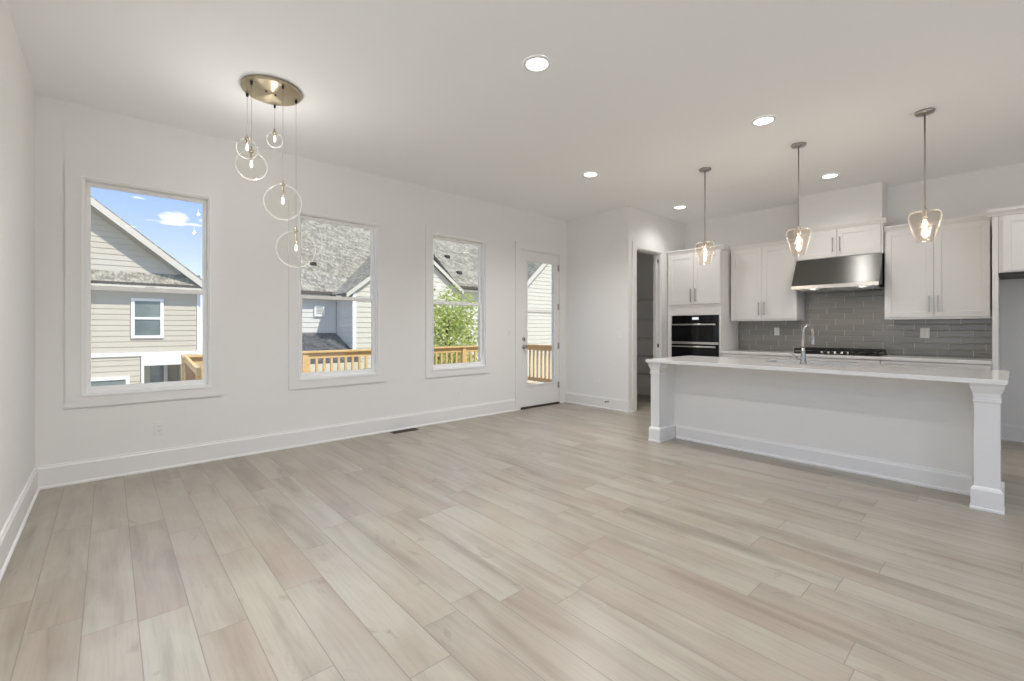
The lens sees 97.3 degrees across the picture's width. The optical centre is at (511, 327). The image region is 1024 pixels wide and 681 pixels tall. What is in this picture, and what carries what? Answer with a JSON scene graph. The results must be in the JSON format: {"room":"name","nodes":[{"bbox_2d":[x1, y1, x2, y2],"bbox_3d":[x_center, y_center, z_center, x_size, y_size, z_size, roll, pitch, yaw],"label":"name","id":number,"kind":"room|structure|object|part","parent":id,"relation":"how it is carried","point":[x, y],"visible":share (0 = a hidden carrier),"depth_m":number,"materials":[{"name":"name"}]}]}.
{"room":"open-plan kitchen","nodes":[
{"label":"open-plan kitchen","id":0,"kind":"room"},
{"bbox_2d":[0,0,34,532],"bbox_3d":[-1.153,-0.274,0.535,0.160,3.050,7.736,0,0,-42],"label":"wall","id":1,"kind":"structure","parent":0,"point":[17,94],"depth_m":2.74,"materials":[{"name":"paint"}]},
{"bbox_2d":[0,467,39,581],"bbox_3d":[-2.817,1.162,2.535,0.026,0.178,2.536,0,0,-42],"label":"baseboard","id":2,"kind":"structure","parent":1,"relation":"attached to","point":[10,534],"depth_m":2.68,"materials":[{"name":"paint"}]},
{"bbox_2d":[35,94,565,466],"bbox_3d":[-0.795,-0.274,6.152,8.183,3.050,0.160,0,0,-42],"label":"wall","id":3,"kind":"structure","parent":0,"point":[256,399],"depth_m":4.48,"materials":[{"name":"paint"}]},
{"bbox_2d":[65,161,222,408],"bbox_3d":[-3.189,-0.338,3.976,1.066,1.963,0.153,0,0,-42],"label":"window","id":4,"kind":"structure","parent":3,"relation":"in","point":[79,178],"depth_m":3.81,"materials":[{"name":"paint"}]},
{"bbox_3d":[-3.212,-0.756,4.002,0.829,0.890,0.027,0,0,-42],"label":"sash","id":5,"kind":"part","parent":4,"relation":"part of","materials":[{"name":"clear glass"}]},
{"bbox_3d":[-3.192,0.092,3.979,0.829,0.881,0.027,0,0,-42],"label":"sash","id":6,"kind":"part","parent":4,"relation":"part of","materials":[{"name":"white plastic"}]},
{"bbox_2d":[154,421,163,434],"bbox_3d":[-3.108,0.886,3.970,0.070,0.115,0.008,0,0,-42],"label":"wall outlet","id":7,"kind":"object","parent":3,"relation":"attached to","point":[158,426],"visible":1,"depth_m":3.97,"materials":[{"name":"white plastic"}]},
{"bbox_2d":[157,424,161,431],"bbox_3d":[-3.107,0.886,3.968,0.034,0.068,0.004,0,0,-42],"label":"receptacle","id":8,"kind":"object","parent":7,"relation":"attached to","point":[159,426],"depth_m":3.97,"materials":[{"name":"white plastic"}]},
{"bbox_2d":[37,399,515,489],"bbox_3d":[-1.806,1.162,5.123,4.983,0.178,0.026,0,0,-42],"label":"baseboard","id":9,"kind":"structure","parent":3,"relation":"attached to","point":[82,471],"depth_m":4.38,"materials":[{"name":"paint"}]},
{"bbox_2d":[289,200,385,389],"bbox_3d":[-1.953,-0.338,5.081,1.082,1.963,0.153,0,0,-42],"label":"window","id":10,"kind":"structure","parent":3,"relation":"in","point":[376,224],"depth_m":5.05,"materials":[{"name":"paint"}]},
{"bbox_3d":[-1.976,-0.756,5.107,0.845,0.890,0.027,0,0,-42],"label":"sash","id":11,"kind":"part","parent":10,"relation":"part of","materials":[{"name":"clear glass"}]},
{"bbox_3d":[-1.956,0.092,5.085,0.845,0.881,0.027,0,0,-42],"label":"sash","id":12,"kind":"part","parent":10,"relation":"part of","materials":[{"name":"clear glass"}]},
{"bbox_2d":[425,224,490,377],"bbox_3d":[-0.744,-0.338,6.162,1.070,1.963,0.153,0,0,-42],"label":"window","id":13,"kind":"structure","parent":3,"relation":"in","point":[483,241],"depth_m":6.12,"materials":[{"name":"paint"}]},
{"bbox_3d":[-0.767,-0.756,6.188,0.833,0.890,0.027,0,0,-42],"label":"sash","id":14,"kind":"part","parent":13,"relation":"part of","materials":[{"name":"clear glass"}]},
{"bbox_3d":[-0.748,0.092,6.166,0.833,0.881,0.027,0,0,-42],"label":"sash","id":15,"kind":"part","parent":13,"relation":"part of","materials":[{"name":"clear glass"}]},
{"bbox_3d":[-0.752,-0.334,6.171,0.870,1.770,0.130,0,0,-42],"label":"frame","id":16,"kind":"part","parent":13,"relation":"part of","materials":[{"name":"white plastic"}]},
{"bbox_2d":[456,390,459,397],"bbox_3d":[-0.728,0.899,6.098,0.070,0.115,0.008,0,0,-42],"label":"wall outlet","id":17,"kind":"object","parent":3,"relation":"attached to","point":[457,391],"visible":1,"depth_m":6.09,"materials":[{"name":"white plastic"}]},
{"bbox_2d":[515,241,563,410],"bbox_3d":[0.420,-0.027,7.196,1.090,2.555,0.224,0,0,-42],"label":"door","id":18,"kind":"structure","parent":3,"relation":"in","point":[527,396],"depth_m":7.06,"materials":[{"name":"paint"}]},
{"bbox_2d":[0,394,1023,680],"bbox_3d":[1.837,1.311,3.209,8.183,0.120,8.056,0,0,-42],"label":"floor","id":19,"kind":"structure","parent":0,"point":[560,541],"depth_m":2.40,"materials":[{"name":"brown wood"}]},
{"bbox_2d":[390,428,418,433],"bbox_3d":[-1.300,1.248,5.451,0.330,0.005,0.110,0,0,-42],"label":"floor vent","id":20,"kind":"object","parent":19,"relation":"in","point":[410,429],"visible":1,"depth_m":5.46,"materials":[{"name":"grey metal"}]},
{"bbox_2d":[667,244,737,356],"bbox_3d":[3.060,0.008,7.230,0.676,2.485,0.900,0,0,-42],"label":"tall cabinet","id":21,"kind":"object","parent":19,"relation":"on","point":[695,286],"visible":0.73,"depth_m":6.96,"materials":[{"name":"paint"}]},
{"bbox_3d":[2.702,-0.759,7.195,0.020,0.790,0.408,0,0,-42],"label":"cabinet door","id":22,"kind":"part","parent":21,"relation":"part of","materials":[{"name":"paint"}]},
{"bbox_2d":[671,315,718,356],"bbox_3d":[3.042,0.326,7.209,0.654,1.030,0.749,0,0,-42],"label":"wall oven","id":23,"kind":"object","parent":21,"relation":"in","point":[695,335],"visible":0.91,"depth_m":7.00,"materials":[{"name":"black metal"}]},
{"bbox_3d":[2.847,-0.132,7.035,0.020,0.115,0.749,0,0,-42],"label":"control panel","id":24,"kind":"part","parent":23,"relation":"part of","materials":[{"name":"black glass"}]},
{"bbox_3d":[3.062,-1.204,7.233,0.644,0.060,0.900,0,0,-42],"label":"crown molding","id":25,"kind":"part","parent":21,"relation":"part of","materials":[{"name":"paint"}]},
{"bbox_3d":[2.977,-0.759,6.888,0.020,0.790,0.408,0,0,-42],"label":"cabinet door","id":26,"kind":"part","parent":21,"relation":"part of","materials":[{"name":"paint"}]},
{"bbox_2d":[722,353,790,359],"bbox_3d":[3.645,0.817,6.575,0.656,0.868,0.917,0,0,-42],"label":"base cabinet","id":27,"kind":"object","parent":19,"relation":"on","point":[774,357],"visible":0.11,"depth_m":6.35,"materials":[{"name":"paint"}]},
{"bbox_2d":[648,362,1004,514],"bbox_3d":[2.763,0.817,4.326,0.988,0.868,2.666,0,0,-42],"label":"kitchen island","id":28,"kind":"object","parent":19,"relation":"on","point":[939,435],"visible":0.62,"depth_m":3.92,"materials":[{"name":"paint"}]},
{"bbox_3d":[1.617,0.817,4.992,0.166,0.868,0.145,0,0,-42],"label":"corner post","id":29,"kind":"part","parent":28,"relation":"part of","materials":[{"name":"paint"}]},
{"bbox_3d":[1.740,0.817,5.102,0.204,0.868,0.137,0,0,-42],"label":"panel","id":30,"kind":"part","parent":28,"relation":"part of","materials":[{"name":"paint"}]},
{"bbox_3d":[2.647,0.417,4.222,0.024,0.068,2.366,0,0,-42],"label":"apron rail","id":31,"kind":"part","parent":28,"relation":"part of","materials":[{"name":"paint"}]},
{"bbox_3d":[2.639,1.175,4.227,0.030,0.152,2.351,0,0,-42],"label":"baseboard","id":32,"kind":"part","parent":28,"relation":"part of","materials":[{"name":"paint"}]},
{"bbox_2d":[646,355,1008,384],"bbox_3d":[2.746,0.365,4.308,1.002,0.033,2.692,0,0,-42],"label":"island countertop","id":33,"kind":"structure","parent":28,"relation":"on","point":[979,376],"depth_m":3.80,"materials":[{"name":"white stone"}]},
{"bbox_2d":[792,324,814,363],"bbox_3d":[2.819,0.157,4.321,0.243,0.383,0.090,0,0,-11],"label":"kitchen faucet","id":34,"kind":"object","parent":33,"relation":"on","point":[802,358],"visible":1,"depth_m":4.29,"materials":[{"name":"grey metal"}]},
{"bbox_2d":[800,348,806,363],"bbox_3d":[2.777,0.270,4.297,0.060,0.158,0.060,0,0,-42],"label":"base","id":35,"kind":"object","parent":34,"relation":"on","point":[803,355],"depth_m":4.28,"materials":[{"name":"grey metal"}]},
{"bbox_3d":[2.848,0.083,4.333,0.179,0.236,0.023,0,0,-27],"label":"spout","id":36,"kind":"part","parent":34,"relation":"part of","materials":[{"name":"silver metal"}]},
{"bbox_3d":[3.290,0.817,3.121,0.166,0.868,0.166,0,0,-42],"label":"corner post","id":37,"kind":"part","parent":28,"relation":"part of","materials":[{"name":"paint"}]},
{"bbox_3d":[3.413,0.817,3.231,0.204,0.868,0.158,0,0,-42],"label":"panel","id":38,"kind":"part","parent":28,"relation":"part of","materials":[{"name":"paint"}]},
{"bbox_2d":[791,356,880,364],"bbox_3d":[4.265,0.817,5.882,0.656,0.868,0.937,0,0,-42],"label":"base cabinet","id":39,"kind":"object","parent":19,"relation":"on","point":[816,359],"visible":0.12,"depth_m":5.63,"materials":[{"name":"paint"}]},
{"bbox_2d":[881,360,991,369],"bbox_3d":[4.880,0.817,5.194,0.656,0.868,0.903,0,0,-42],"label":"base cabinet","id":40,"kind":"object","parent":19,"relation":"on","point":[883,362],"visible":0.09,"depth_m":4.97,"materials":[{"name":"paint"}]},
{"bbox_2d":[721,349,991,364],"bbox_3d":[4.267,0.364,5.894,0.638,0.036,2.766,0,0,-42],"label":"countertop","id":41,"kind":"structure","parent":40,"relation":"on","point":[967,360],"depth_m":5.39,"materials":[{"name":"white stone"}]},
{"bbox_2d":[794,347,887,355],"bbox_3d":[4.277,0.310,5.891,0.510,0.070,0.910,0,0,-42],"label":"gas cooktop","id":42,"kind":"object","parent":41,"relation":"in","point":[814,350],"visible":1,"depth_m":5.77,"materials":[{"name":"metal"}]},
{"bbox_2d":[794,352,887,355],"bbox_3d":[4.277,0.339,5.891,0.510,0.012,0.910,0,0,-42],"label":"tray","id":43,"kind":"object","parent":42,"relation":"on","point":[827,353],"depth_m":5.72,"materials":[{"name":"metal"}]},
{"bbox_2d":[992,216,999,369],"bbox_3d":[5.212,0.053,4.851,0.638,2.395,0.044,0,0,-42],"label":"panel","id":44,"kind":"object","parent":19,"relation":"on","point":[995,220],"visible":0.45,"depth_m":4.64,"materials":[{"name":"paint"}]},
{"bbox_2d":[6,0,1023,223],"bbox_3d":[1.837,-1.849,3.209,8.183,0.100,8.056,0,0,-42],"label":"ceiling","id":45,"kind":"structure","parent":0,"point":[644,96],"depth_m":3.33,"materials":[{"name":"paint"}]},
{"bbox_2d":[235,75,315,267],"bbox_3d":[-1.806,-1.134,3.399,0.539,1.328,0.505,0,0,-4],"label":"globe chandelier","id":46,"kind":"object","parent":45,"relation":"hanging from","point":[267,89],"visible":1,"depth_m":3.37,"materials":[{"name":"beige metal"}]},
{"bbox_3d":[-1.874,-1.522,3.242,0.002,0.454,0.002,0,0,-42],"label":"cord","id":47,"kind":"part","parent":46,"relation":"part of","materials":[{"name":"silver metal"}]},
{"bbox_3d":[-1.812,-1.784,3.404,0.406,0.028,0.406,0,0,-42],"label":"ceiling plate","id":48,"kind":"part","parent":46,"relation":"part of","materials":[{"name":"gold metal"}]},
{"bbox_2d":[523,55,550,72],"bbox_3d":[0.171,-1.793,3.071,0.196,0.008,0.196,0,0,-42],"label":"recessed light","id":49,"kind":"object","parent":45,"relation":"in","point":[536,63],"visible":1,"depth_m":3.06,"materials":[{"name":"white plastic"}]},
{"bbox_2d":[582,171,598,177],"bbox_3d":[0.920,-1.793,5.285,0.196,0.008,0.196,0,0,-42],"label":"recessed light","id":50,"kind":"object","parent":45,"relation":"in","point":[590,174],"visible":1,"depth_m":5.28,"materials":[{"name":"white plastic"}]},
{"bbox_2d":[673,205,686,208],"bbox_3d":[2.507,-1.793,6.725,0.196,0.008,0.196,0,0,-42],"label":"recessed light","id":51,"kind":"object","parent":45,"relation":"in","point":[680,206],"visible":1,"depth_m":6.73,"materials":[{"name":"white plastic"}]},
{"bbox_2d":[695,167,714,264],"bbox_3d":[2.189,-1.255,5.113,0.214,1.087,0.214,0,0,-42],"label":"glass pendant","id":52,"kind":"object","parent":45,"relation":"hanging from","point":[704,170],"visible":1,"depth_m":5.11,"materials":[{"name":"silver metal"}]},
{"bbox_3d":[2.189,-1.383,5.113,0.012,0.777,0.012,0,0,-42],"label":"rod","id":53,"kind":"part","parent":52,"relation":"part of","materials":[{"name":"silver metal"}]},
{"bbox_2d":[751,115,776,125],"bbox_3d":[2.184,-1.793,3.913,0.196,0.008,0.196,0,0,-42],"label":"recessed light","id":54,"kind":"object","parent":45,"relation":"in","point":[768,119],"visible":1,"depth_m":3.90,"materials":[{"name":"white plastic"}]},
{"bbox_2d":[786,142,811,254],"bbox_3d":[2.815,-1.255,4.428,0.214,1.087,0.214,0,0,-42],"label":"glass pendant","id":55,"kind":"object","parent":45,"relation":"hanging from","point":[797,145],"visible":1,"depth_m":4.42,"materials":[{"name":"clear glass"}]},
{"bbox_2d":[796,226,800,234],"bbox_3d":[2.815,-0.957,4.428,0.040,0.085,0.040,0,0,-42],"label":"socket","id":56,"kind":"object","parent":55,"relation":"attached to","point":[798,228],"depth_m":4.41,"materials":[{"name":"silver metal"}]},
{"bbox_3d":[2.815,-1.383,4.428,0.012,0.777,0.012,0,0,-42],"label":"rod","id":57,"kind":"part","parent":55,"relation":"part of","materials":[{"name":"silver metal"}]},
{"bbox_2d":[820,173,839,178],"bbox_3d":[3.765,-1.793,5.337,0.196,0.008,0.196,0,0,-42],"label":"recessed light","id":58,"kind":"object","parent":45,"relation":"in","point":[831,175],"visible":1,"depth_m":5.33,"materials":[{"name":"white plastic"}]},
{"bbox_2d":[799,182,886,228],"bbox_3d":[4.382,-1.566,5.998,0.349,0.464,0.900,0,0,-42],"label":"soffit","id":59,"kind":"structure","parent":45,"relation":"attached to","point":[868,201],"depth_m":5.83,"materials":[{"name":"paint"}]},
{"bbox_2d":[908,108,942,233],"bbox_3d":[3.434,-1.255,3.750,0.214,1.087,0.214,0,0,-42],"label":"glass pendant","id":60,"kind":"object","parent":45,"relation":"hanging from","point":[925,112],"visible":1,"depth_m":3.74,"materials":[{"name":"clear glass"}]},
{"bbox_2d":[922,207,927,217],"bbox_3d":[3.434,-0.957,3.750,0.040,0.085,0.040,0,0,-42],"label":"socket","id":61,"kind":"object","parent":60,"relation":"attached to","point":[925,210],"depth_m":3.74,"materials":[{"name":"silver metal"}]},
{"bbox_3d":[3.434,-1.383,3.750,0.012,0.777,0.012,0,0,-42],"label":"rod","id":62,"kind":"part","parent":60,"relation":"part of","materials":[{"name":"silver metal"}]},
{"bbox_2d":[566,206,632,399],"bbox_3d":[1.361,-0.274,7.156,0.120,3.050,1.218,0,0,-42],"label":"wall","id":63,"kind":"structure","parent":0,"point":[598,245],"depth_m":7.04,"materials":[{"name":"paint"}]},
{"bbox_2d":[565,392,627,411],"bbox_3d":[1.306,1.162,7.107,0.026,0.178,1.218,0,0,-42],"label":"baseboard","id":64,"kind":"structure","parent":63,"relation":"attached to","point":[575,398],"depth_m":7.06,"materials":[{"name":"paint"}]},
{"bbox_2d":[628,400,632,411],"bbox_3d":[1.760,1.162,6.679,0.080,0.178,0.026,0,0,-42],"label":"baseboard","id":65,"kind":"structure","parent":63,"relation":"attached to","point":[629,401],"depth_m":6.67,"materials":[{"name":"paint"}]},
{"bbox_2d":[633,207,684,357],"bbox_3d":[2.366,-0.274,7.318,1.596,3.050,0.120,0,0,-42],"label":"wall","id":66,"kind":"structure","parent":0,"point":[649,228],"depth_m":7.32,"materials":[{"name":"paint"}]},
{"bbox_2d":[632,240,664,410],"bbox_3d":[2.094,-0.024,7.064,0.910,2.550,0.136,0,0,-42],"label":"door frame","id":67,"kind":"structure","parent":66,"relation":"in","point":[658,252],"depth_m":7.25,"materials":[{"name":"paint"}]},
{"bbox_2d":[637,163,1023,425],"bbox_3d":[4.827,-0.274,5.883,0.160,3.050,7.736,0,0,-42],"label":"wall","id":68,"kind":"structure","parent":0,"point":[977,192],"depth_m":5.43,"materials":[{"name":"paint"}]},
{"bbox_2d":[637,384,650,395],"bbox_3d":[2.545,1.162,8.296,0.026,0.178,1.098,0,0,-42],"label":"baseboard","id":69,"kind":"structure","parent":68,"relation":"attached to","point":[641,389],"depth_m":8.38,"materials":[{"name":"paint"}]},
{"bbox_2d":[637,372,650,377],"bbox_3d":[2.434,0.960,8.193,0.318,0.230,1.070,0,0,-42],"label":"wire shelf","id":70,"kind":"object","parent":68,"relation":"attached to","point":[645,374],"visible":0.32,"depth_m":8.13,"materials":[{"name":"white metal"}]},
{"bbox_2d":[637,298,652,300],"bbox_3d":[2.434,-0.400,8.193,0.318,0.230,1.070,0,0,-42],"label":"wire shelf","id":71,"kind":"object","parent":68,"relation":"attached to","point":[650,299],"visible":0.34,"depth_m":8.12,"materials":[{"name":"white metal"}]},
{"bbox_2d":[637,355,652,358],"bbox_3d":[2.434,0.630,8.193,0.318,0.230,1.070,0,0,-42],"label":"wire shelf","id":72,"kind":"object","parent":68,"relation":"attached to","point":[637,355],"visible":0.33,"depth_m":8.07,"materials":[{"name":"white metal"}]},
{"bbox_2d":[730,238,803,320],"bbox_3d":[3.751,-0.668,6.659,0.386,1.133,0.883,0,0,-42],"label":"upper cabinet","id":73,"kind":"object","parent":68,"relation":"attached to","point":[762,274],"visible":0.99,"depth_m":6.53,"materials":[{"name":"paint"}]},
{"bbox_3d":[3.497,-0.645,6.726,0.020,1.039,0.436,0,0,-42],"label":"cabinet door","id":74,"kind":"part","parent":73,"relation":"part of","materials":[{"name":"paint"}]},
{"bbox_3d":[3.758,-1.204,6.665,0.364,0.060,0.883,0,0,-42],"label":"crown molding","id":75,"kind":"part","parent":73,"relation":"part of","materials":[{"name":"paint"}]},
{"bbox_3d":[3.650,-0.111,6.569,0.022,0.020,0.883,0,0,-42],"label":"light rail","id":76,"kind":"part","parent":73,"relation":"part of","materials":[{"name":"paint"}]},
{"bbox_3d":[3.789,-0.645,6.399,0.020,1.039,0.436,0,0,-42],"label":"cabinet door","id":77,"kind":"part","parent":73,"relation":"part of","materials":[{"name":"paint"}]},
{"bbox_2d":[793,218,891,260],"bbox_3d":[4.343,-1.122,5.960,0.456,0.420,0.998,0,0,-42],"label":"upper cabinet","id":78,"kind":"object","parent":68,"relation":"attached to","point":[865,237],"visible":0.96,"depth_m":5.79,"materials":[{"name":"paint"}]},
{"bbox_3d":[4.060,-1.094,6.006,0.020,0.350,0.442,0,0,-42],"label":"cabinet door","id":79,"kind":"part","parent":78,"relation":"part of","materials":[{"name":"paint"}]},
{"bbox_2d":[791,253,884,292],"bbox_3d":[4.269,-0.702,5.892,0.636,0.415,0.924,0,0,-42],"label":"range hood","id":80,"kind":"object","parent":78,"relation":"attached to","point":[859,272],"visible":0.99,"depth_m":5.72,"materials":[{"name":"grey metal"}]},
{"bbox_3d":[4.352,-1.306,5.967,0.432,0.053,0.998,0,0,-42],"label":"crown molding","id":81,"kind":"part","parent":78,"relation":"part of","materials":[{"name":"paint"}]},
{"bbox_3d":[4.357,-1.094,5.674,0.020,0.350,0.442,0,0,-42],"label":"cabinet door","id":82,"kind":"part","parent":78,"relation":"part of","materials":[{"name":"paint"}]},
{"bbox_2d":[738,289,991,357],"bbox_3d":[4.511,-0.153,6.109,0.010,0.992,2.765,0,0,-42],"label":"backsplash","id":83,"kind":"structure","parent":68,"relation":"attached to","point":[854,319],"depth_m":5.95,"materials":[{"name":"grey tile"}]},
{"bbox_2d":[774,328,778,334],"bbox_3d":[3.950,0.058,6.722,0.008,0.115,0.070,0,0,-42],"label":"wall outlet","id":84,"kind":"object","parent":83,"relation":"attached to","point":[776,330],"visible":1,"depth_m":6.72,"materials":[{"name":"white plastic"}]},
{"bbox_2d":[920,328,929,337],"bbox_3d":[5.040,0.065,5.503,0.008,0.126,0.086,0,0,-42],"label":"wall outlet","id":85,"kind":"object","parent":83,"relation":"attached to","point":[924,332],"visible":1,"depth_m":5.50,"materials":[{"name":"white plastic"}]},
{"bbox_2d":[884,213,990,318],"bbox_3d":[4.973,-0.668,5.293,0.386,1.133,0.891,0,0,-42],"label":"upper cabinet","id":86,"kind":"object","parent":68,"relation":"attached to","point":[945,273],"visible":0.96,"depth_m":5.15,"materials":[{"name":"paint"}]},
{"bbox_3d":[4.717,-0.645,5.361,0.020,1.039,0.440,0,0,-42],"label":"cabinet door","id":87,"kind":"part","parent":86,"relation":"part of","materials":[{"name":"paint"}]},
{"bbox_3d":[4.818,-0.274,5.205,0.038,0.190,0.011,0,0,-42],"label":"handle","id":88,"kind":"part","parent":86,"relation":"part of","materials":[{"name":"silver metal"}]},
{"bbox_3d":[4.872,-0.111,5.202,0.022,0.020,0.891,0,0,-42],"label":"light rail","id":89,"kind":"part","parent":86,"relation":"part of","materials":[{"name":"paint"}]},
{"bbox_3d":[4.980,-1.204,5.299,0.364,0.060,0.891,0,0,-42],"label":"crown molding","id":90,"kind":"part","parent":86,"relation":"part of","materials":[{"name":"paint"}]},
{"bbox_3d":[4.869,-0.274,5.149,0.038,0.190,0.011,0,0,-42],"label":"handle","id":91,"kind":"part","parent":86,"relation":"part of","materials":[{"name":"silver metal"}]},
{"bbox_3d":[5.013,-0.645,5.031,0.020,1.039,0.440,0,0,-42],"label":"cabinet door","id":92,"kind":"part","parent":86,"relation":"part of","materials":[{"name":"paint"}]},
{"bbox_2d":[987,205,1023,279],"bbox_3d":[5.518,-0.875,4.466,0.696,0.679,1.102,0,0,-42],"label":"upper cabinet","id":93,"kind":"object","parent":68,"relation":"attached to","point":[1011,219],"visible":0.98,"depth_m":4.55,"materials":[{"name":"paint"}]},
{"bbox_3d":[5.525,-1.179,4.473,0.676,0.070,1.102,0,0,-42],"label":"crown molding","id":94,"kind":"part","parent":93,"relation":"part of","materials":[{"name":"paint"}]},
{"bbox_3d":[5.545,-0.548,4.461,0.625,0.026,0.978,0,0,-42],"label":"underside rail","id":95,"kind":"part","parent":93,"relation":"part of","materials":[{"name":"black metal"}]},
{"bbox_3d":[5.156,-0.854,4.420,0.020,0.560,0.467,0,0,-42],"label":"cabinet door","id":96,"kind":"part","parent":93,"relation":"part of","materials":[{"name":"paint"}]},
{"bbox_2d":[1001,424,1023,442],"bbox_3d":[6.396,1.162,3.989,0.026,0.178,2.820,0,0,-42],"label":"baseboard","id":97,"kind":"structure","parent":68,"relation":"attached to","point":[1009,432],"depth_m":4.97,"materials":[{"name":"paint"}]},
{"label":"outside","id":98,"kind":"structure","parent":0,"visible":0},
{"bbox_3d":[-1.374,1.391,7.529,6.670,0.220,2.644,0,0,-42],"label":"platform","id":99,"kind":"object","parent":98,"visible":0},
{"bbox_2d":[184,356,200,379],"bbox_3d":[-4.239,0.835,5.983,0.775,0.889,0.056,0,0,44],"label":"guard","id":100,"kind":"object","parent":99,"relation":"on","point":[192,371],"visible":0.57,"depth_m":5.99,"materials":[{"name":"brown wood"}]},
{"bbox_3d":[-4.274,0.501,6.018,0.676,0.220,0.040,0,0,43],"label":"sloped rail","id":101,"kind":"part","parent":100,"relation":"part of","materials":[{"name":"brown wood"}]},
{"bbox_3d":[-3.996,0.895,5.744,0.050,0.769,0.090,0,0,-42],"label":"newel post","id":102,"kind":"part","parent":100,"relation":"part of","materials":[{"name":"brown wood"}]},
{"bbox_2d":[181,345,477,380],"bbox_3d":[-2.224,0.833,8.408,6.385,0.895,0.135,0,0,-42],"label":"deck railing","id":103,"kind":"object","parent":99,"relation":"on","point":[306,355],"visible":0.14,"depth_m":7.80,"materials":[{"name":"brown wood"}]},
{"bbox_3d":[-4.570,0.849,6.310,0.090,0.864,0.090,0,0,-42],"label":"post","id":104,"kind":"part","parent":103,"relation":"part of","materials":[{"name":"brown wood"}]},
{"bbox_3d":[-3.388,0.849,7.367,0.090,0.864,0.090,0,0,-42],"label":"post","id":105,"kind":"part","parent":103,"relation":"part of","materials":[{"name":"brown wood"}]},
{"bbox_3d":[-2.224,0.401,8.408,6.385,0.030,0.135,0,0,-42],"label":"cap rail","id":106,"kind":"part","parent":103,"relation":"part of","materials":[{"name":"brown wood"}]},
{"bbox_3d":[-2.224,0.464,8.408,6.293,0.094,0.036,0,0,-42],"label":"rail","id":107,"kind":"part","parent":103,"relation":"part of","materials":[{"name":"brown wood"}]},
{"bbox_3d":[-1.025,0.849,9.480,0.090,0.864,0.090,0,0,-42],"label":"post","id":108,"kind":"part","parent":103,"relation":"part of","materials":[{"name":"brown wood"}]},
{"bbox_2d":[528,344,551,381],"bbox_3d":[1.064,0.833,9.611,0.135,0.895,2.410,0,0,-42],"label":"deck railing","id":109,"kind":"object","parent":99,"relation":"on","point":[545,348],"visible":0.26,"depth_m":10.06,"materials":[{"name":"brown wood"}]},
{"bbox_3d":[1.064,0.464,9.611,0.036,0.094,2.318,0,0,-42],"label":"rail","id":110,"kind":"part","parent":109,"relation":"part of","materials":[{"name":"brown wood"}]},
{"bbox_3d":[1.064,0.401,9.611,0.135,0.030,2.410,0,0,-42],"label":"cap rail","id":111,"kind":"part","parent":109,"relation":"part of","materials":[{"name":"brown wood"}]},
{"bbox_3d":[1.064,1.168,9.611,0.036,0.085,2.318,0,0,-42],"label":"rail","id":112,"kind":"part","parent":109,"relation":"part of","materials":[{"name":"brown wood"}]},
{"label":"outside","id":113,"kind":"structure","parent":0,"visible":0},
{"bbox_3d":[-20.976,4.051,38.458,100.000,0.200,74.700,0,0,-42],"label":"ground","id":114,"kind":"structure","parent":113,"visible":0},
{"bbox_2d":[91,196,201,385],"bbox_3d":[-17.041,-0.749,15.456,9.640,9.399,10.640,0,0,-42],"label":"gabled house","id":115,"kind":"structure","parent":114,"relation":"on","point":[137,337],"depth_m":13.77,"materials":[{"name":"beige"}]},
{"bbox_3d":[-12.408,2.163,13.025,1.886,1.195,0.020,0,0,-42],"label":"pane","id":116,"kind":"part","parent":115,"relation":"part of","materials":[{"name":"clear glass"}]},
{"bbox_3d":[-11.319,-0.289,13.999,0.617,1.060,0.020,0,0,-42],"label":"pane","id":117,"kind":"part","parent":115,"relation":"part of","materials":[{"name":"clear glass"}]},
{"bbox_3d":[-11.309,-0.289,13.988,0.617,0.070,0.050,0,0,-42],"label":"meeting rail","id":118,"kind":"part","parent":115,"relation":"part of","materials":[{"name":"white plastic"}]},
{"bbox_3d":[-11.754,2.566,14.884,0.600,2.770,0.060,0,0,-42],"label":"porch door","id":119,"kind":"part","parent":115,"relation":"part of","materials":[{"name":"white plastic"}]},
{"bbox_3d":[-11.742,2.566,14.901,0.360,2.770,0.030,0,0,-42],"label":"door glass","id":120,"kind":"part","parent":115,"relation":"part of","materials":[{"name":"grey glass"}]},
{"bbox_2d":[301,219,551,382],"bbox_3d":[-4.582,-0.914,22.076,15.800,9.730,12.780,0,0,-42],"label":"house","id":121,"kind":"structure","parent":114,"relation":"on","point":[340,266],"depth_m":16.59,"materials":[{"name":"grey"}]},
{"bbox_2d":[314,305,324,316],"bbox_3d":[-6.365,-0.549,14.904,0.340,0.360,0.045,0,0,-42],"label":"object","id":122,"kind":"object","parent":121,"relation":"attached to","point":[319,310],"depth_m":14.90,"materials":[{"name":"white"}]},
{"bbox_2d":[434,284,477,364],"bbox_3d":[-1.826,1.372,12.343,3.928,5.161,2.320,0,0,-42],"label":"young tree","id":123,"kind":"object","parent":114,"relation":"on","point":[453,323],"visible":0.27,"depth_m":12.39,"materials":[{"name":"green plant"}]}
]}

